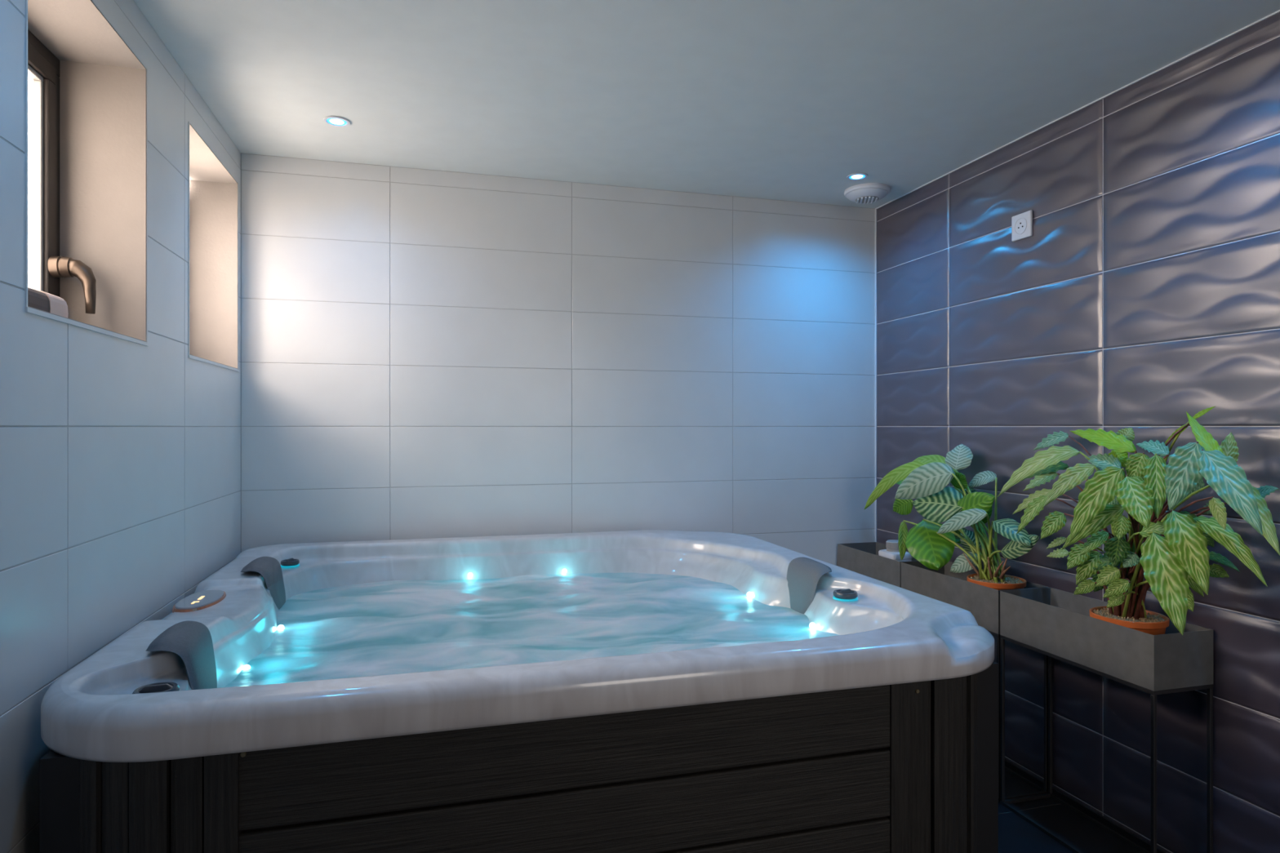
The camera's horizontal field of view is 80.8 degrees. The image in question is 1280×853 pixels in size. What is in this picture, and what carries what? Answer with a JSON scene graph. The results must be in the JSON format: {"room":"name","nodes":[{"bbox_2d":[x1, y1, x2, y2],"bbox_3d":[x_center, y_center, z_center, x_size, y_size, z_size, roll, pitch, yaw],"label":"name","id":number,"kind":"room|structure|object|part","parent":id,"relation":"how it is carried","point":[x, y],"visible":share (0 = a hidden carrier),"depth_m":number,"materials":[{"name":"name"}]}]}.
{"room":"hot tub room","nodes":[
{"label":"hot tub room","id":0,"kind":"room"},
{"bbox_2d":[0,0,240,852],"bbox_3d":[-1.127,0.152,0.818,0.300,2.435,4.301,0,0,-15],"label":"wall","id":1,"kind":"structure","parent":0,"point":[120,459],"depth_m":1.71,"materials":[{"name":"white tile"}]},
{"bbox_2d":[24,0,148,346],"bbox_3d":[-1.335,-0.572,1.637,0.274,0.723,0.612,0,0,-15],"label":"window","id":2,"kind":"structure","parent":1,"relation":"in","point":[86,153],"depth_m":1.92,"materials":[{"name":"paint"}]},
{"bbox_3d":[-1.403,-0.576,1.618,0.043,0.635,0.522,0,0,-15],"label":"sash","id":3,"kind":"part","parent":2,"relation":"part of","materials":[{"name":"paint"}]},
{"bbox_3d":[-1.419,-0.576,1.614,0.060,0.705,0.592,0,0,-15],"label":"frame","id":4,"kind":"part","parent":2,"relation":"part of","materials":[{"name":"paint"}]},
{"bbox_2d":[27,287,68,317],"bbox_3d":[-1.304,-0.261,1.553,0.064,0.078,0.372,0,0,-15],"label":"roll","id":5,"kind":"object","parent":2,"relation":"on","point":[39,300],"visible":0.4,"depth_m":1.66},
{"bbox_3d":[-1.424,-0.394,1.859,0.046,0.052,0.052,0,0,-15],"label":"handle","id":6,"kind":"part","parent":2,"relation":"part of","materials":[{"name":"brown metal"}]},
{"bbox_3d":[-1.388,-0.349,1.869,0.060,0.134,0.043,0,0,-15],"label":"lever","id":7,"kind":"part","parent":2,"relation":"part of","materials":[{"name":"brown metal"}]},
{"bbox_2d":[187,121,239,371],"bbox_3d":[-1.589,-0.572,2.557,0.274,0.723,0.612,0,0,-15],"label":"window","id":8,"kind":"structure","parent":1,"relation":"in","point":[213,192],"depth_m":2.85,"materials":[{"name":"paint"}]},
{"bbox_2d":[240,153,875,565],"bbox_3d":[-0.268,0.152,3.363,3.310,2.435,0.150,0,0,-15],"label":"wall","id":9,"kind":"structure","parent":0,"point":[425,353],"depth_m":3.24,"materials":[{"name":"white tile"}]},
{"bbox_2d":[133,0,1279,208],"bbox_3d":[0.324,-1.125,1.218,3.310,0.120,4.600,0,0,-15],"label":"ceiling","id":10,"kind":"structure","parent":0,"point":[773,100],"depth_m":2.30,"materials":[{"name":"paint"}]},
{"bbox_2d":[323,115,350,127],"bbox_3d":[-1.056,-1.063,2.622,0.088,0.004,0.088,0,0,-15],"label":"recessed light","id":11,"kind":"object","parent":10,"relation":"in","point":[334,121],"visible":1,"depth_m":2.62,"materials":[{"name":"white plastic"}]},
{"bbox_2d":[846,173,867,180],"bbox_3d":[0.923,-1.063,3.199,0.088,0.004,0.088,0,0,-15],"label":"recessed light","id":12,"kind":"object","parent":10,"relation":"in","point":[855,176],"visible":1,"depth_m":3.19,"materials":[{"name":"white plastic"}]},
{"bbox_2d":[844,182,890,204],"bbox_3d":[1.022,-1.040,3.387,0.200,0.050,0.200,0,0,-15],"label":"smoke detector","id":13,"kind":"object","parent":10,"relation":"in","point":[868,193],"visible":1,"depth_m":3.33,"materials":[{"name":"white plastic"}]},
{"bbox_2d":[998,770,1142,852],"bbox_3d":[0.324,1.330,1.218,3.310,0.080,4.600,0,0,-15],"label":"floor","id":14,"kind":"structure","parent":0,"point":[1015,834],"depth_m":2.40,"materials":[{"name":"tile"}]},
{"bbox_2d":[39,529,998,852],"bbox_3d":[-0.299,0.862,2.291,2.020,0.856,1.780,0,0,-15],"label":"hot tub","id":15,"kind":"object","parent":14,"relation":"on","point":[880,735],"visible":0.98,"depth_m":1.51,"materials":[{"name":"plastic"}]},
{"bbox_3d":[-0.897,0.493,1.395,0.075,0.016,0.075,0,0,-15],"label":"valve knob","id":16,"kind":"part","parent":15,"relation":"part of","materials":[{"name":"plastic"}]},
{"bbox_2d":[145,620,217,689],"bbox_3d":[-0.977,0.530,1.612,0.119,0.192,0.225,0,0,-15],"label":"headrest pillow","id":17,"kind":"object","parent":15,"relation":"on","point":[184,653],"depth_m":1.56,"materials":[{"name":"grey plastic"}]},
{"bbox_3d":[-1.209,0.477,2.071,0.100,0.009,0.231,0,0,-15],"label":"control panel","id":18,"kind":"part","parent":15,"relation":"part of","materials":[{"name":"grey plastic"}]},
{"bbox_2d":[240,556,285,608],"bbox_3d":[-1.222,0.522,2.446,0.114,0.177,0.235,0,0,-15],"label":"headrest pillow","id":19,"kind":"object","parent":15,"relation":"on","point":[268,569],"depth_m":2.40,"materials":[{"name":"grey plastic"}]},
{"bbox_3d":[-1.267,0.492,2.724,0.062,0.016,0.062,0,0,-15],"label":"valve knob","id":20,"kind":"part","parent":15,"relation":"part of","materials":[{"name":"plastic"}]},
{"bbox_3d":[-0.300,0.921,2.292,1.898,0.738,1.645,0,0,-15],"label":"frame","id":21,"kind":"part","parent":15,"relation":"part of","materials":[{"name":"black wood"}]},
{"bbox_2d":[224,572,839,687],"bbox_3d":[-0.284,0.578,2.284,1.634,0.043,1.490,0,0,-15],"label":"water","id":22,"kind":"object","parent":15,"relation":"in","point":[392,627],"visible":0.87,"depth_m":2.21,"materials":[{"name":"teal liquid"}]},
{"bbox_2d":[786,556,831,613],"bbox_3d":[0.542,0.525,2.425,0.110,0.182,0.235,0,0,-15],"label":"headrest pillow","id":23,"kind":"object","parent":15,"relation":"on","point":[807,579],"depth_m":2.37,"materials":[{"name":"grey plastic"}]},
{"bbox_3d":[0.605,0.494,2.217,0.071,0.016,0.071,0,0,-15],"label":"valve knob","id":24,"kind":"part","parent":15,"relation":"part of","materials":[{"name":"plastic"}]},
{"bbox_2d":[837,542,918,587],"bbox_3d":[1.114,0.925,3.392,0.210,0.727,0.501,0,0,-15],"label":"planter","id":25,"kind":"object","parent":14,"relation":"on","point":[863,558],"visible":0.18,"depth_m":3.38,"materials":[{"name":"concrete"}]},
{"bbox_2d":[878,539,912,561],"bbox_3d":[1.128,0.607,3.323,0.102,0.204,0.126,0,0,-15],"label":"canister","id":26,"kind":"object","parent":25,"relation":"in","point":[892,552],"visible":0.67,"depth_m":3.29,"materials":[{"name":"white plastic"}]},
{"bbox_2d":[901,561,1048,802],"bbox_3d":[1.256,0.925,2.876,0.210,0.727,0.557,0,0,-15],"label":"planter","id":27,"kind":"object","parent":14,"relation":"on","point":[983,602],"visible":0.41,"depth_m":2.72,"materials":[{"name":"concrete"},{"name":"black metal wire"}]},
{"bbox_2d":[864,444,1039,590],"bbox_3d":[1.192,0.388,2.953,0.242,0.639,0.971,0,0,-21],"label":"potted plant","id":28,"kind":"object","parent":27,"relation":"in","point":[932,543],"visible":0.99,"depth_m":2.87,"materials":[{"name":"green plant"}]},
{"bbox_3d":[1.180,0.476,2.921,0.072,0.178,0.422,0,0,-15],"label":"stem","id":29,"kind":"part","parent":28,"relation":"part of","materials":[{"name":"green plant"}]},
{"bbox_3d":[1.222,0.440,2.962,0.015,0.251,0.482,0,0,-15],"label":"stem","id":30,"kind":"part","parent":28,"relation":"part of","materials":[{"name":"green plant"}]},
{"bbox_3d":[1.210,0.467,2.859,0.059,0.195,0.351,0,0,-15],"label":"stem","id":31,"kind":"part","parent":28,"relation":"part of","materials":[{"name":"green plant"}]},
{"bbox_3d":[1.214,0.368,2.788,0.067,0.388,0.092,0,0,-15],"label":"stem","id":32,"kind":"part","parent":28,"relation":"part of","materials":[{"name":"green plant"}]},
{"bbox_3d":[1.216,0.411,2.989,0.011,0.307,0.466,0,0,-12],"label":"stem","id":33,"kind":"part","parent":28,"relation":"part of","materials":[{"name":"green plant"}]},
{"bbox_3d":[1.260,0.398,2.831,0.011,0.331,0.170,0,0,-32],"label":"stem","id":34,"kind":"part","parent":28,"relation":"part of","materials":[{"name":"green plant"}]},
{"bbox_3d":[1.260,0.366,2.854,0.021,0.395,0.211,0,0,-15],"label":"stem","id":35,"kind":"part","parent":28,"relation":"part of","materials":[{"name":"green plant"}]},
{"bbox_3d":[1.238,0.366,2.873,0.012,0.394,0.318,0,0,-22],"label":"stem","id":36,"kind":"part","parent":28,"relation":"part of","materials":[{"name":"green plant"}]},
{"bbox_3d":[1.261,0.368,2.860,0.012,0.389,0.192,0,0,-11],"label":"stem","id":37,"kind":"part","parent":28,"relation":"part of","materials":[{"name":"green plant"}]},
{"bbox_3d":[1.263,0.431,2.765,0.109,0.264,0.106,0,0,-15],"label":"stem","id":38,"kind":"part","parent":28,"relation":"part of","materials":[{"name":"green plant"}]},
{"bbox_3d":[1.255,0.443,2.812,0.012,0.241,0.174,0,0,-11],"label":"stem","id":39,"kind":"part","parent":28,"relation":"part of","materials":[{"name":"green plant"}]},
{"bbox_3d":[1.254,0.450,2.788,0.103,0.226,0.139,0,0,-15],"label":"stem","id":40,"kind":"part","parent":28,"relation":"part of","materials":[{"name":"green plant"}]},
{"bbox_3d":[1.278,0.506,2.809,0.089,0.119,0.253,0,0,-15],"label":"stem","id":41,"kind":"part","parent":28,"relation":"part of","materials":[{"name":"green plant"}]},
{"bbox_3d":[1.257,0.434,2.708,0.012,0.258,0.142,0,0,30],"label":"stem","id":42,"kind":"part","parent":28,"relation":"part of","materials":[{"name":"green plant"}]},
{"bbox_3d":[1.289,0.522,2.780,0.043,0.086,0.188,0,0,-15],"label":"stem","id":43,"kind":"part","parent":28,"relation":"part of","materials":[{"name":"green plant"}]},
{"bbox_3d":[1.263,0.449,2.708,0.011,0.227,0.073,0,0,15],"label":"stem","id":44,"kind":"part","parent":28,"relation":"part of","materials":[{"name":"green plant"}]},
{"bbox_3d":[1.256,0.497,2.687,0.012,0.134,0.153,0,0,2],"label":"stem","id":45,"kind":"part","parent":28,"relation":"part of","materials":[{"name":"green plant"}]},
{"bbox_3d":[1.288,0.470,2.789,0.012,0.188,0.220,0,0,9],"label":"stem","id":46,"kind":"part","parent":28,"relation":"part of","materials":[{"name":"green plant"}]},
{"bbox_3d":[1.313,0.376,2.777,0.011,0.373,0.051,0,0,24],"label":"stem","id":47,"kind":"part","parent":28,"relation":"part of","materials":[{"name":"green plant"}]},
{"bbox_3d":[1.295,0.629,2.735,0.196,0.155,0.196,0,0,-15],"label":"pot","id":48,"kind":"part","parent":28,"relation":"part of","materials":[{"name":"orange ceramic"}]},
{"bbox_3d":[1.256,0.718,2.876,0.210,0.010,0.557,0,0,-15],"label":"frame","id":49,"kind":"part","parent":27,"relation":"part of","materials":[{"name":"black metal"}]},
{"bbox_3d":[1.233,1.000,2.587,0.011,0.554,0.011,0,0,-15],"label":"leg","id":50,"kind":"part","parent":27,"relation":"part of","materials":[{"name":"black metal"}]},
{"bbox_3d":[1.256,1.284,2.876,0.210,0.010,0.557,0,0,-15],"label":"frame","id":51,"kind":"part","parent":27,"relation":"part of","materials":[{"name":"black metal"}]},
{"bbox_3d":[1.425,1.000,2.640,0.011,0.554,0.011,0,0,-15],"label":"leg","id":52,"kind":"part","parent":27,"relation":"part of","materials":[{"name":"black metal"}]},
{"bbox_2d":[1000,587,1213,852],"bbox_3d":[1.408,0.925,2.326,0.210,0.727,0.569,0,0,-15],"label":"planter","id":53,"kind":"object","parent":14,"relation":"on","point":[1053,623],"visible":1,"depth_m":2.21,"materials":[{"name":"concrete"},{"name":"black metal wire"}]},
{"bbox_3d":[1.238,1.000,2.568,0.011,0.554,0.011,0,0,-15],"label":"leg","id":54,"kind":"part","parent":53,"relation":"part of","materials":[{"name":"black metal"}]},
{"bbox_3d":[1.430,1.000,2.621,0.011,0.554,0.011,0,0,-15],"label":"leg","id":55,"kind":"part","parent":53,"relation":"part of","materials":[{"name":"black metal"}]},
{"bbox_3d":[1.408,1.284,2.326,0.210,0.010,0.569,0,0,-15],"label":"frame","id":56,"kind":"part","parent":53,"relation":"part of","materials":[{"name":"black metal"}]},
{"bbox_3d":[1.408,0.718,2.326,0.210,0.010,0.569,0,0,-15],"label":"frame","id":57,"kind":"part","parent":53,"relation":"part of","materials":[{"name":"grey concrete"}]},
{"bbox_2d":[997,406,1279,635],"bbox_3d":[1.397,0.327,2.144,0.327,0.761,0.907,0,0,-15],"label":"potted plant","id":58,"kind":"object","parent":53,"relation":"in","point":[1173,563],"visible":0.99,"depth_m":2.03,"materials":[{"name":"green plant"}]},
{"bbox_3d":[1.372,0.390,2.291,0.233,0.346,0.010,0,0,38],"label":"stem","id":59,"kind":"part","parent":58,"relation":"part of","materials":[{"name":"green plant"}]},
{"bbox_3d":[1.401,0.356,2.329,0.009,0.413,0.218,0,0,-30],"label":"stem","id":60,"kind":"part","parent":58,"relation":"part of","materials":[{"name":"green plant"}]},
{"bbox_3d":[1.390,0.454,2.284,0.170,0.217,0.010,0,0,43],"label":"stem","id":61,"kind":"part","parent":58,"relation":"part of","materials":[{"name":"green plant"}]},
{"bbox_3d":[1.379,0.381,2.280,0.010,0.363,0.234,0,0,-42],"label":"stem","id":62,"kind":"part","parent":58,"relation":"part of","materials":[{"name":"green plant"}]},
{"bbox_3d":[1.400,0.319,2.250,0.097,0.487,0.117,0,0,-15],"label":"stem","id":63,"kind":"part","parent":58,"relation":"part of","materials":[{"name":"green plant"}]},
{"bbox_3d":[1.386,0.339,2.232,0.101,0.446,0.009,0,0,-16],"label":"stem","id":64,"kind":"part","parent":58,"relation":"part of","materials":[{"name":"green plant"}]},
{"bbox_3d":[1.368,0.476,2.282,0.009,0.173,0.127,0,0,-37],"label":"stem","id":65,"kind":"part","parent":58,"relation":"part of","materials":[{"name":"green plant"}]},
{"bbox_3d":[1.427,0.296,2.317,0.023,0.534,0.280,0,0,-15],"label":"stem","id":66,"kind":"part","parent":58,"relation":"part of","materials":[{"name":"green plant"}]},
{"bbox_3d":[1.406,0.444,2.219,0.018,0.241,0.022,0,0,-15],"label":"stem","id":67,"kind":"part","parent":58,"relation":"part of","materials":[{"name":"green plant"}]},
{"bbox_3d":[1.409,0.422,2.249,0.014,0.281,0.134,0,0,-15],"label":"stem","id":68,"kind":"part","parent":58,"relation":"part of","materials":[{"name":"green plant"}]},
{"bbox_3d":[1.403,0.483,2.183,0.009,0.159,0.125,0,0,39],"label":"stem","id":69,"kind":"part","parent":58,"relation":"part of","materials":[{"name":"plant"}]},
{"bbox_3d":[1.420,0.444,2.206,0.018,0.241,0.022,0,0,-15],"label":"stem","id":70,"kind":"part","parent":58,"relation":"part of","materials":[{"name":"plant"}]},
{"bbox_3d":[1.394,0.339,2.149,0.010,0.447,0.181,0,0,40],"label":"stem","id":71,"kind":"part","parent":58,"relation":"part of","materials":[{"name":"plant"}]},
{"bbox_3d":[1.412,0.405,2.153,0.159,0.315,0.009,0,0,-40],"label":"stem","id":72,"kind":"part","parent":58,"relation":"part of","materials":[{"name":"green plant"}]},
{"bbox_3d":[1.390,0.426,2.150,0.106,0.275,0.171,0,0,-15],"label":"stem","id":73,"kind":"part","parent":58,"relation":"part of","materials":[{"name":"plant"}]},
{"bbox_3d":[1.438,0.629,2.216,0.198,0.155,0.198,0,0,-15],"label":"pot","id":74,"kind":"part","parent":58,"relation":"part of","materials":[{"name":"orange ceramic"}]},
{"bbox_3d":[1.423,0.450,2.132,0.010,0.227,0.235,0,0,2],"label":"stem","id":75,"kind":"part","parent":58,"relation":"part of","materials":[{"name":"brown plant"}]},
{"bbox_3d":[1.437,0.332,2.178,0.009,0.460,0.057,0,0,-4],"label":"stem","id":76,"kind":"part","parent":58,"relation":"part of","materials":[{"name":"green plant"}]},
{"bbox_3d":[1.390,0.347,2.119,0.168,0.430,0.108,0,0,-15],"label":"stem","id":77,"kind":"part","parent":58,"relation":"part of","materials":[{"name":"plant"}]},
{"bbox_3d":[1.428,0.518,2.170,0.107,0.091,0.029,0,0,-15],"label":"stem","id":78,"kind":"part","parent":58,"relation":"part of","materials":[{"name":"brown plant"}]},
{"bbox_3d":[1.447,0.454,2.175,0.009,0.217,0.035,0,0,-37],"label":"stem","id":79,"kind":"part","parent":58,"relation":"part of","materials":[{"name":"plant"}]},
{"bbox_3d":[1.409,0.394,2.147,0.139,0.338,0.066,0,0,-15],"label":"stem","id":80,"kind":"part","parent":58,"relation":"part of","materials":[{"name":"green plant"}]},
{"bbox_3d":[1.425,0.492,2.118,0.010,0.145,0.262,0,0,0],"label":"stem","id":81,"kind":"part","parent":58,"relation":"part of","materials":[{"name":"green plant"}]},
{"bbox_3d":[1.402,0.419,2.112,0.011,0.289,0.302,0,0,21],"label":"stem","id":82,"kind":"part","parent":58,"relation":"part of","materials":[{"name":"green plant"}]},
{"bbox_3d":[1.411,0.317,2.102,0.120,0.491,0.169,0,0,-15],"label":"stem","id":83,"kind":"part","parent":58,"relation":"part of","materials":[{"name":"green plant"}]},
{"bbox_3d":[1.451,0.349,2.094,0.016,0.428,0.216,0,0,-15],"label":"stem","id":84,"kind":"part","parent":58,"relation":"part of","materials":[{"name":"green plant"}]},
{"bbox_3d":[1.431,0.394,2.122,0.051,0.339,0.211,0,0,-15],"label":"stem","id":85,"kind":"part","parent":58,"relation":"part of","materials":[{"name":"green plant"}]},
{"bbox_3d":[1.417,0.390,2.077,0.120,0.347,0.209,0,0,-15],"label":"stem","id":86,"kind":"part","parent":58,"relation":"part of","materials":[{"name":"green plant"}]},
{"bbox_3d":[1.453,0.277,2.139,0.028,0.572,0.207,0,0,-15],"label":"stem","id":87,"kind":"part","parent":58,"relation":"part of","materials":[{"name":"green plant"}]},
{"bbox_3d":[1.406,0.300,2.058,0.128,0.526,0.344,0,0,-15],"label":"stem","id":88,"kind":"part","parent":58,"relation":"part of","materials":[{"name":"green plant"}]},
{"bbox_3d":[1.472,0.327,2.075,0.009,0.473,0.323,0,0,-6],"label":"stem","id":89,"kind":"part","parent":58,"relation":"part of","materials":[{"name":"brown plant"}]},
{"bbox_3d":[1.430,0.343,2.014,0.071,0.440,0.371,0,0,-15],"label":"stem","id":90,"kind":"part","parent":58,"relation":"part of","materials":[{"name":"green plant"}]},
{"bbox_3d":[1.423,0.368,2.028,0.105,0.391,0.323,0,0,-15],"label":"stem","id":91,"kind":"part","parent":58,"relation":"part of","materials":[{"name":"green plant"}]},
{"bbox_3d":[1.474,0.271,2.122,0.009,0.583,0.177,0,0,-14],"label":"stem","id":92,"kind":"part","parent":58,"relation":"part of","materials":[{"name":"green plant"}]},
{"bbox_3d":[1.422,0.310,2.043,0.152,0.507,0.332,0,0,-15],"label":"stem","id":93,"kind":"part","parent":58,"relation":"part of","materials":[{"name":"green plant"}]},
{"bbox_3d":[1.454,0.367,2.000,0.071,0.392,0.374,0,0,-15],"label":"stem","id":94,"kind":"part","parent":58,"relation":"part of","materials":[{"name":"green plant"}]},
{"bbox_3d":[1.474,0.383,2.087,0.009,0.361,0.264,0,0,-18],"label":"stem","id":95,"kind":"part","parent":58,"relation":"part of","materials":[{"name":"green plant"}]},
{"bbox_3d":[1.386,1.000,2.030,0.011,0.554,0.011,0,0,-15],"label":"leg","id":96,"kind":"part","parent":53,"relation":"part of","materials":[{"name":"black metal"}]},
{"bbox_3d":[1.578,1.000,2.083,0.011,0.554,0.011,0,0,-15],"label":"leg","id":97,"kind":"part","parent":53,"relation":"part of","materials":[{"name":"black metal"}]},
{"bbox_2d":[876,12,1279,852],"bbox_3d":[1.819,0.152,1.631,0.206,2.435,4.301,0,0,-15],"label":"wall","id":98,"kind":"structure","parent":0,"point":[1143,294],"depth_m":2.37,"materials":[{"name":"tile"}]},
{"bbox_2d":[875,208,876,542],"bbox_3d":[1.152,0.113,3.674,0.006,2.355,0.006,0,0,-15],"label":"trim","id":99,"kind":"structure","parent":98,"relation":"attached to","point":[875,208],"depth_m":3.67,"materials":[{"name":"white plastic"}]},
{"bbox_2d":[1011,209,1032,241],"bbox_3d":[1.399,-0.734,2.756,0.014,0.094,0.094,0,0,-15],"label":"wall socket","id":100,"kind":"object","parent":98,"relation":"attached to","point":[1021,224],"visible":1,"depth_m":2.75,"materials":[{"name":"white plastic"}]},
{"bbox_2d":[875,9,1279,208],"bbox_3d":[1.725,-1.062,1.600,0.004,0.004,4.292,0,0,-15],"label":"trim","id":101,"kind":"structure","parent":98,"relation":"attached to","point":[1278,11],"depth_m":2.40,"materials":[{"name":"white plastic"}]},
{"bbox_2d":[1004,759,1166,852],"bbox_3d":[1.720,1.274,1.602,0.011,0.032,4.298,0,0,-15],"label":"baseboard","id":102,"kind":"structure","parent":98,"relation":"attached to","point":[1135,838],"depth_m":2.48,"materials":[{"name":"tile"}]}
]}

